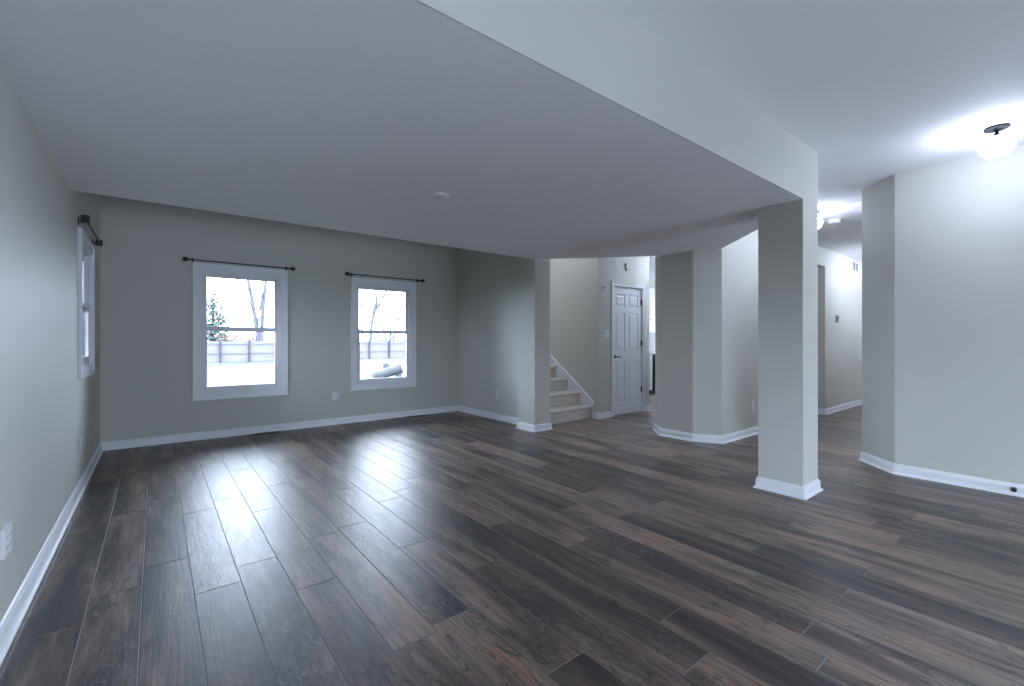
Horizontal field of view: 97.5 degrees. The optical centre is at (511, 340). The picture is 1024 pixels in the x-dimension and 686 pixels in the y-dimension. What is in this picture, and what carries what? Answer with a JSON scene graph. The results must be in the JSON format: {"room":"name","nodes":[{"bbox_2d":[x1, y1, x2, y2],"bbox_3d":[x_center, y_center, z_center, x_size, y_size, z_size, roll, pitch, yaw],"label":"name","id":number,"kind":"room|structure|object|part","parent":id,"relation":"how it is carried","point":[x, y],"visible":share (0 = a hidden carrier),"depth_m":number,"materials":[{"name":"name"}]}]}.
{"room":"empty living room","nodes":[
{"label":"empty living room","id":0,"kind":"room"},
{"bbox_2d":[0,66,99,622],"bbox_3d":[-1.331,-0.300,0.795,0.140,3.000,10.380,0,0,-38],"label":"wall","id":1,"kind":"structure","parent":0,"point":[45,408],"depth_m":2.30,"materials":[{"name":"beige paint"}]},
{"bbox_2d":[0,521,11,559],"bbox_3d":[-2.031,0.800,1.804,0.016,0.116,0.118,0,0,-38],"label":"wall outlet","id":2,"kind":"object","parent":1,"relation":"attached to","point":[6,531],"visible":1,"depth_m":1.78,"materials":[{"name":"white plastic"}]},
{"bbox_2d":[78,227,94,378],"bbox_3d":[-3.718,-0.292,3.829,0.165,1.185,0.940,0,0,-38],"label":"window","id":3,"kind":"structure","parent":1,"relation":"in","point":[86,249],"depth_m":4.08,"materials":[{"name":"white paint"}]},
{"bbox_3d":[-3.713,-0.529,3.833,0.030,0.510,0.738,0,0,-38],"label":"sash","id":4,"kind":"part","parent":3,"relation":"part of","materials":[{"name":"white plastic"}]},
{"bbox_3d":[-3.690,-0.075,3.851,0.006,0.437,0.656,0,0,-38],"label":"pane","id":5,"kind":"part","parent":3,"relation":"part of","materials":[{"name":"clear glass"}]},
{"bbox_3d":[-3.690,-0.066,3.851,0.031,0.529,0.738,0,0,-38],"label":"sash","id":6,"kind":"part","parent":3,"relation":"part of","materials":[{"name":"white plastic"}]},
{"bbox_2d":[78,215,102,245],"bbox_3d":[-3.688,-0.950,3.939,0.071,0.062,1.133,0,0,-38],"label":"curtain rod","id":7,"kind":"object","parent":1,"relation":"attached to","point":[84,218],"visible":0.91,"depth_m":3.71,"materials":[{"name":"black metal"}]},
{"bbox_3d":[-3.675,-0.948,3.952,0.015,0.015,1.060,0,0,-38],"label":"rod","id":8,"kind":"part","parent":7,"relation":"part of","materials":[{"name":"black metal"}]},
{"bbox_2d":[0,418,334,665],"bbox_3d":[-1.171,1.154,2.702,2.480,0.092,7.590,0,0,-38],"label":"baseboard","id":9,"kind":"structure","parent":1,"relation":"attached to","point":[12,619],"depth_m":3.12,"materials":[{"name":"white paint"}]},
{"bbox_2d":[100,195,457,441],"bbox_3d":[-2.756,-0.300,6.377,4.840,3.000,0.140,0,0,-38],"label":"wall","id":10,"kind":"structure","parent":0,"point":[146,284],"depth_m":5.76,"materials":[{"name":"beige paint"}]},
{"bbox_2d":[183,257,294,270],"bbox_3d":[-3.424,-0.972,5.707,1.230,0.060,0.081,0,0,-38],"label":"curtain rod","id":11,"kind":"object","parent":10,"relation":"attached to","point":[184,258],"visible":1,"depth_m":5.64,"materials":[{"name":"black metal"}]},
{"bbox_3d":[-3.415,-0.972,5.696,1.150,0.014,0.014,0,0,-38],"label":"rod","id":12,"kind":"part","parent":11,"relation":"part of","materials":[{"name":"black metal"}]},
{"bbox_2d":[193,262,287,400],"bbox_3d":[-3.478,-0.111,5.788,1.045,1.672,0.165,0,0,-38],"label":"window","id":13,"kind":"structure","parent":10,"relation":"in","point":[201,271],"depth_m":5.71,"materials":[{"name":"white paint"}]},
{"bbox_3d":[-3.491,-0.482,5.804,0.843,0.727,0.030,0,0,-38],"label":"sash","id":14,"kind":"part","parent":13,"relation":"part of","materials":[{"name":"clear glass"}]},
{"bbox_3d":[-3.471,0.225,5.779,0.843,0.799,0.031,0,0,-38],"label":"sash","id":15,"kind":"part","parent":13,"relation":"part of","materials":[{"name":"clear glass"}]},
{"bbox_2d":[332,392,336,399],"bbox_3d":[-2.545,0.795,6.449,0.072,0.116,0.009,0,0,-38],"label":"wall outlet","id":16,"kind":"object","parent":10,"relation":"attached to","point":[334,394],"visible":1,"depth_m":6.44,"materials":[{"name":"white plastic"}]},
{"bbox_2d":[351,277,415,390],"bbox_3d":[-1.995,-0.100,6.963,1.040,1.670,0.165,0,0,-38],"label":"window","id":17,"kind":"structure","parent":10,"relation":"in","point":[357,384],"depth_m":6.93,"materials":[{"name":"white paint"}]},
{"bbox_3d":[-2.007,-0.471,6.979,0.838,0.725,0.030,0,0,-38],"label":"sash","id":18,"kind":"part","parent":17,"relation":"part of","materials":[{"name":"clear glass"}]},
{"bbox_3d":[-1.988,0.234,6.954,0.838,0.799,0.031,0,0,-38],"label":"sash","id":19,"kind":"part","parent":17,"relation":"part of","materials":[{"name":"clear glass"}]},
{"bbox_2d":[345,272,424,282],"bbox_3d":[-1.923,-0.972,6.896,1.260,0.060,0.081,0,0,-38],"label":"curtain rod","id":20,"kind":"object","parent":10,"relation":"attached to","point":[346,273],"visible":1,"depth_m":6.80,"materials":[{"name":"black metal"}]},
{"bbox_3d":[-1.914,-0.972,6.885,1.180,0.014,0.014,0,0,-38],"label":"rod","id":21,"kind":"part","parent":20,"relation":"part of","materials":[{"name":"black metal"}]},
{"bbox_2d":[334,405,517,424],"bbox_3d":[-1.169,1.154,6.371,2.080,0.092,1.840,0,0,-38],"label":"baseboard","id":22,"kind":"structure","parent":10,"relation":"attached to","point":[361,418],"depth_m":6.99,"materials":[{"name":"white paint"}]},
{"bbox_2d":[0,0,800,259],"bbox_3d":[0.045,-1.296,3.743,5.678,0.425,3.188,0,0,-38],"label":"ceiling","id":23,"kind":"structure","parent":0,"point":[342,115],"depth_m":2.33,"materials":[{"name":"paint"}]},
{"bbox_2d":[432,193,448,198],"bbox_3d":[-0.531,-1.078,3.343,0.124,0.010,0.124,0,0,-38],"label":"cover plate","id":24,"kind":"object","parent":23,"relation":"attached to","point":[435,195],"visible":1,"depth_m":3.32,"materials":[{"name":"paint"}]},
{"bbox_2d":[737,214,754,222],"bbox_3d":[2.041,-1.058,3.913,0.140,0.050,0.140,0,0,-38],"label":"smoke detector","id":25,"kind":"object","parent":23,"relation":"attached to","point":[748,218],"visible":1,"depth_m":3.87,"materials":[{"name":"white plastic"}]},
{"bbox_2d":[405,334,405,376],"bbox_3d":[-1.672,-1.300,9.736,1.310,5.000,0.140,0,0,-38],"label":"wall","id":26,"kind":"structure","parent":0,"point":[405,334],"depth_m":9.38,"materials":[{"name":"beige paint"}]},
{"bbox_2d":[458,248,549,424],"bbox_3d":[-0.876,-1.300,7.637,0.281,5.000,4.140,0,0,-38],"label":"wall","id":27,"kind":"structure","parent":0,"point":[504,300],"depth_m":6.71,"materials":[{"name":"beige paint"}]},
{"bbox_2d":[515,421,552,431],"bbox_3d":[0.304,1.154,6.147,0.341,0.092,0.400,0,0,-38],"label":"baseboard","id":28,"kind":"structure","parent":27,"relation":"attached to","point":[520,425],"depth_m":6.02,"materials":[{"name":"white paint"}]},
{"bbox_2d":[0,394,1023,685],"bbox_3d":[3.234,1.260,5.113,12.580,0.120,11.200,0,0,-38],"label":"floor","id":29,"kind":"structure","parent":0,"point":[455,548],"depth_m":2.35,"materials":[{"name":"dark brown wood plank"}]},
{"bbox_2d":[252,431,279,435],"bbox_3d":[-3.186,1.197,5.826,0.310,0.006,0.104,0,0,-38],"label":"floor vent","id":30,"kind":"object","parent":29,"relation":"in","point":[273,431],"visible":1,"depth_m":5.81,"materials":[{"name":"metal"}]},
{"bbox_2d":[550,354,593,423],"bbox_3d":[-0.172,-0.105,7.892,1.128,2.611,3.246,0,0,-38],"label":"staircase","id":31,"kind":"structure","parent":29,"relation":"on","point":[569,402],"depth_m":7.03,"materials":[{"name":"beige carpet"}]},
{"bbox_2d":[649,354,651,389],"bbox_3d":[2.422,0.750,10.067,1.100,0.900,0.986,0,0,-38],"label":"base cabinet","id":32,"kind":"object","parent":29,"relation":"on","point":[650,355],"visible":0.06,"depth_m":10.01,"materials":[{"name":"white paint"}]},
{"bbox_2d":[649,354,654,393],"bbox_3d":[3.109,0.752,10.585,0.600,0.895,1.027,0,0,-38],"label":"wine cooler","id":33,"kind":"object","parent":29,"relation":"on","point":[652,391],"visible":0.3,"depth_m":10.06,"materials":[{"name":"metal"}]},
{"bbox_3d":[3.379,0.705,10.245,0.596,0.790,0.034,0,0,-38],"label":"cooler door","id":34,"kind":"part","parent":33,"relation":"part of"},
{"bbox_2d":[758,199,817,485],"bbox_3d":[2.239,0.059,3.647,0.315,2.283,0.324,0,0,-38],"label":"column","id":35,"kind":"object","parent":29,"relation":"on","point":[788,231],"visible":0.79,"depth_m":3.53,"materials":[{"name":"beige paint"}]},
{"bbox_2d":[753,476,822,499],"bbox_3d":[2.239,1.154,3.647,0.375,0.092,0.384,0,0,-38],"label":"baseboard","id":36,"kind":"object","parent":35,"relation":"attached to","point":[809,490],"visible":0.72,"depth_m":3.52,"materials":[{"name":"white paint"}]},
{"bbox_2d":[550,258,599,412],"bbox_3d":[0.103,-1.300,8.502,0.060,5.000,4.000,0,0,-38],"label":"wall","id":37,"kind":"structure","parent":0,"point":[574,282],"depth_m":7.23,"materials":[{"name":"beige paint"}]},
{"bbox_2d":[415,0,817,205],"bbox_3d":[0.636,-1.296,2.174,4.657,0.425,0.006,0,0,-38],"label":"ceiling beam","id":38,"kind":"structure","parent":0,"point":[591,44],"depth_m":2.15,"materials":[{"name":"beige paint"}]},
{"bbox_2d":[600,256,648,411],"bbox_3d":[1.831,-1.300,7.396,1.275,5.000,0.120,0,0,-38],"label":"wall","id":39,"kind":"structure","parent":0,"point":[611,268],"depth_m":7.10,"materials":[{"name":"beige paint"}]},
{"bbox_2d":[593,411,611,418],"bbox_3d":[1.420,1.154,7.019,0.343,0.092,0.100,0,0,-38],"label":"baseboard","id":40,"kind":"structure","parent":39,"relation":"attached to","point":[601,415],"depth_m":6.96,"materials":[{"name":"white paint"}]},
{"bbox_2d":[604,330,608,336],"bbox_3d":[1.488,-0.115,7.036,0.118,0.116,0.017,0,0,-38],"label":"light switch","id":41,"kind":"object","parent":39,"relation":"attached to","point":[606,332],"visible":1,"depth_m":7.03,"materials":[{"name":"white plastic"}]},
{"bbox_2d":[611,281,645,416],"bbox_3d":[1.888,0.127,7.424,0.894,2.147,0.145,0,0,-38],"label":"door","id":42,"kind":"structure","parent":39,"relation":"in","point":[628,300],"depth_m":7.42,"materials":[{"name":"white paint"}]},
{"bbox_2d":[649,332,654,350],"bbox_3d":[2.942,-0.300,11.223,5.450,3.000,0.140,0,0,-38],"label":"wall","id":43,"kind":"structure","parent":0,"point":[651,334],"depth_m":11.69,"materials":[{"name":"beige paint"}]},
{"bbox_2d":[649,279,654,287],"bbox_3d":[2.919,-1.407,10.873,1.880,0.203,0.380,0,0,-38],"label":"trim","id":44,"kind":"structure","parent":43,"relation":"attached to","point":[651,282],"depth_m":11.03,"materials":[{"name":"beige paint"}]},
{"bbox_2d":[649,288,654,331],"bbox_3d":[3.302,-0.760,11.147,0.900,1.080,0.406,0,0,-38],"label":"upper cabinet","id":45,"kind":"object","parent":43,"relation":"attached to","point":[651,290],"visible":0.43,"depth_m":11.04,"materials":[{"name":"white paint"}]},
{"bbox_3d":[3.226,-0.760,10.882,0.444,1.072,0.026,0,0,-38],"label":"cabinet door","id":46,"kind":"part","parent":45,"relation":"part of","materials":[{"name":"white paint"}]},
{"bbox_3d":[3.577,-0.760,11.161,0.444,1.072,0.026,0,0,-38],"label":"cabinet door","id":47,"kind":"part","parent":45,"relation":"part of","materials":[{"name":"white paint"}]},
{"bbox_2d":[655,230,861,434],"bbox_3d":[4.773,-0.154,7.688,6.970,2.708,0.985,0,0,-38],"label":"wall","id":48,"kind":"structure","parent":0,"point":[706,301],"depth_m":5.57,"materials":[{"name":"beige paint"}]},
{"bbox_2d":[653,423,757,443],"bbox_3d":[3.037,1.154,6.312,2.600,0.092,1.045,0,0,-38],"label":"baseboard","id":49,"kind":"structure","parent":48,"relation":"attached to","point":[719,439],"depth_m":5.44,"materials":[{"name":"white paint"}]},
{"bbox_2d":[818,399,861,414],"bbox_3d":[6.041,1.154,8.893,3.485,0.092,1.360,0,0,-38],"label":"baseboard","id":50,"kind":"structure","parent":48,"relation":"attached to","point":[841,407],"depth_m":7.72,"materials":[{"name":"white paint"}]},
{"bbox_2d":[819,200,861,208],"bbox_3d":[3.407,-1.506,5.244,0.014,0.004,1.210,0,0,-38],"label":"trim","id":51,"kind":"structure","parent":48,"relation":"attached to","point":[859,200],"depth_m":4.96,"materials":[{"name":"paint"}]},
{"bbox_2d":[852,261,858,272],"bbox_3d":[6.341,-1.365,8.293,0.340,0.180,0.014,0,0,-38],"label":"air vent","id":52,"kind":"object","parent":48,"relation":"in","point":[855,266],"visible":1,"depth_m":8.28,"materials":[{"name":"white plastic"}]},
{"bbox_2d":[604,0,1023,279],"bbox_3d":[3.490,-1.568,4.870,12.760,0.120,10.780,0,0,-38],"label":"ceiling","id":53,"kind":"structure","parent":0,"point":[880,90],"depth_m":2.52,"materials":[{"name":"paint"}]},
{"bbox_2d":[818,210,822,228],"bbox_3d":[3.520,-1.406,5.251,0.184,0.204,0.184,0,0,-38],"label":"ceiling light","id":54,"kind":"object","parent":53,"relation":"attached to","point":[820,221],"visible":0.12,"depth_m":5.17,"materials":[{"name":"white glass"}]},
{"bbox_3d":[3.520,-1.371,5.251,0.184,0.135,0.184,0,0,-38],"label":"glass globe","id":55,"kind":"part","parent":54,"relation":"part of","materials":[{"name":"white glass"}]},
{"bbox_2d":[827,218,841,224],"bbox_3d":[4.023,-1.483,5.598,0.150,0.050,0.150,0,0,-38],"label":"smoke detector","id":56,"kind":"object","parent":53,"relation":"attached to","point":[836,220],"visible":1,"depth_m":5.55,"materials":[{"name":"white plastic"}]},
{"bbox_2d":[978,123,1015,157],"bbox_3d":[3.421,-1.406,3.170,0.184,0.204,0.184,0,0,-38],"label":"ceiling light","id":57,"kind":"object","parent":53,"relation":"attached to","point":[998,144],"visible":1,"depth_m":3.13,"materials":[{"name":"white glass"}]},
{"bbox_3d":[3.421,-1.464,3.170,0.084,0.049,0.084,0,0,-38],"label":"stem","id":58,"kind":"part","parent":57,"relation":"part of","materials":[{"name":"metal"}]},
{"bbox_3d":[3.421,-1.371,3.170,0.184,0.135,0.184,0,0,-38],"label":"glass globe","id":59,"kind":"part","parent":57,"relation":"part of","materials":[{"name":"white glass"}]},
{"bbox_2d":[862,145,1023,484],"bbox_3d":[7.496,-0.154,4.416,6.765,2.708,5.093,0,0,-38],"label":"wall","id":60,"kind":"structure","parent":0,"point":[943,244],"depth_m":3.80,"materials":[{"name":"beige paint"}]},
{"bbox_2d":[858,451,1023,497],"bbox_3d":[6.609,1.154,5.511,6.795,0.092,2.333,0,0,-38],"label":"baseboard","id":61,"kind":"structure","parent":60,"relation":"attached to","point":[996,486],"depth_m":3.79,"materials":[{"name":"white paint"}]},
{"label":"outside","id":62,"kind":"structure","parent":0,"visible":0},
{"bbox_2d":[207,358,404,385],"bbox_3d":[-18.037,1.600,111.342,270.000,0.200,183.050,0,0,-38],"label":"ground","id":63,"kind":"structure","parent":62,"point":[229,373],"depth_m":22.02,"materials":[{"name":"white snow"}]},
{"bbox_2d":[207,281,236,341],"bbox_3d":[-27.394,-2.000,40.705,5.184,7.000,5.111,0,0,-20],"label":"spruce tree","id":64,"kind":"object","parent":63,"relation":"on","point":[212,336],"visible":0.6,"depth_m":40.73,"materials":[{"name":"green plant"}]},
{"bbox_2d":[216,335,238,340],"bbox_3d":[-82.480,-0.150,130.000,5.400,3.300,5.800,0,0,-8],"label":"house","id":65,"kind":"structure","parent":63,"relation":"on","point":[233,337],"depth_m":128.81,"materials":[{"name":"white"}]},
{"bbox_2d":[213,278,272,341],"bbox_3d":[-25.612,-3.765,42.363,6.805,10.207,4.690,0,0,-9],"label":"bare tree","id":66,"kind":"object","parent":63,"relation":"on","point":[259,336],"visible":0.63,"depth_m":41.92,"materials":[{"name":"grey plant"}]},
{"bbox_2d":[235,337,255,341],"bbox_3d":[-64.403,0.300,110.000,5.200,2.400,4.800,0,0,-13],"label":"house","id":67,"kind":"structure","parent":63,"relation":"on","point":[237,339],"depth_m":108.74,"materials":[{"name":"white"}]},
{"bbox_2d":[207,339,404,362],"bbox_3d":[-16.427,0.700,33.229,36.304,1.600,0.174,0,0,-38],"label":"fence","id":68,"kind":"object","parent":63,"relation":"on","point":[217,352],"visible":0.19,"depth_m":32.02,"materials":[{"name":"white wood"}]},
{"bbox_3d":[-19.807,0.700,30.511,0.110,1.600,0.110,0,0,-38],"label":"post","id":69,"kind":"part","parent":68,"relation":"part of","materials":[{"name":"white wood"}]},
{"bbox_3d":[-18.459,0.700,31.579,0.110,1.600,0.110,0,0,-38],"label":"post","id":70,"kind":"part","parent":68,"relation":"part of","materials":[{"name":"white wood"}]},
{"bbox_3d":[-16.483,0.875,33.239,36.120,0.070,0.040,0,0,-38],"label":"rail","id":71,"kind":"part","parent":68,"relation":"part of","materials":[{"name":"white wood"}]},
{"bbox_3d":[-16.483,0.215,33.239,36.120,0.070,0.040,0,0,-38],"label":"rail","id":72,"kind":"part","parent":68,"relation":"part of","materials":[{"name":"white wood"}]},
{"bbox_3d":[-16.483,1.445,33.239,36.120,0.070,0.040,0,0,-38],"label":"rail","id":73,"kind":"part","parent":68,"relation":"part of","materials":[{"name":"white wood"}]},
{"bbox_2d":[359,289,389,341],"bbox_3d":[-12.537,-3.016,42.124,3.777,8.685,3.459,0,0,-18],"label":"bare tree","id":74,"kind":"object","parent":63,"relation":"on","point":[376,305],"visible":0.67,"depth_m":41.87,"materials":[{"name":"grey plant"}]},
{"bbox_2d":[367,335,404,341],"bbox_3d":[-24.644,0.200,90.000,7.300,2.600,6.800,0,0,-3],"label":"house","id":75,"kind":"structure","parent":63,"relation":"on","point":[375,338],"depth_m":88.10,"materials":[{"name":"white"}]},
{"bbox_2d":[383,362,389,368],"bbox_3d":[-6.715,1.325,23.996,0.348,0.348,0.677,0,0,-14],"label":"log section","id":76,"kind":"object","parent":63,"relation":"on","point":[385,365],"visible":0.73,"depth_m":23.67,"materials":[{"name":"beige wood"}]},
{"bbox_2d":[371,364,402,377],"bbox_3d":[-4.658,1.188,16.795,1.147,0.654,0.370,0,0,-24],"label":"fallen log","id":77,"kind":"object","parent":63,"relation":"on","point":[396,370],"visible":0.84,"depth_m":16.70,"materials":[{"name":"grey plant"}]},
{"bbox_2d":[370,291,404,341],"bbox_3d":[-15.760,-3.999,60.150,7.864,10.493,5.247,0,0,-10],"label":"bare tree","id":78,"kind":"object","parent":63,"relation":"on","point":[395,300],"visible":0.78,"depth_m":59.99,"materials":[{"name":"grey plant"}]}
]}

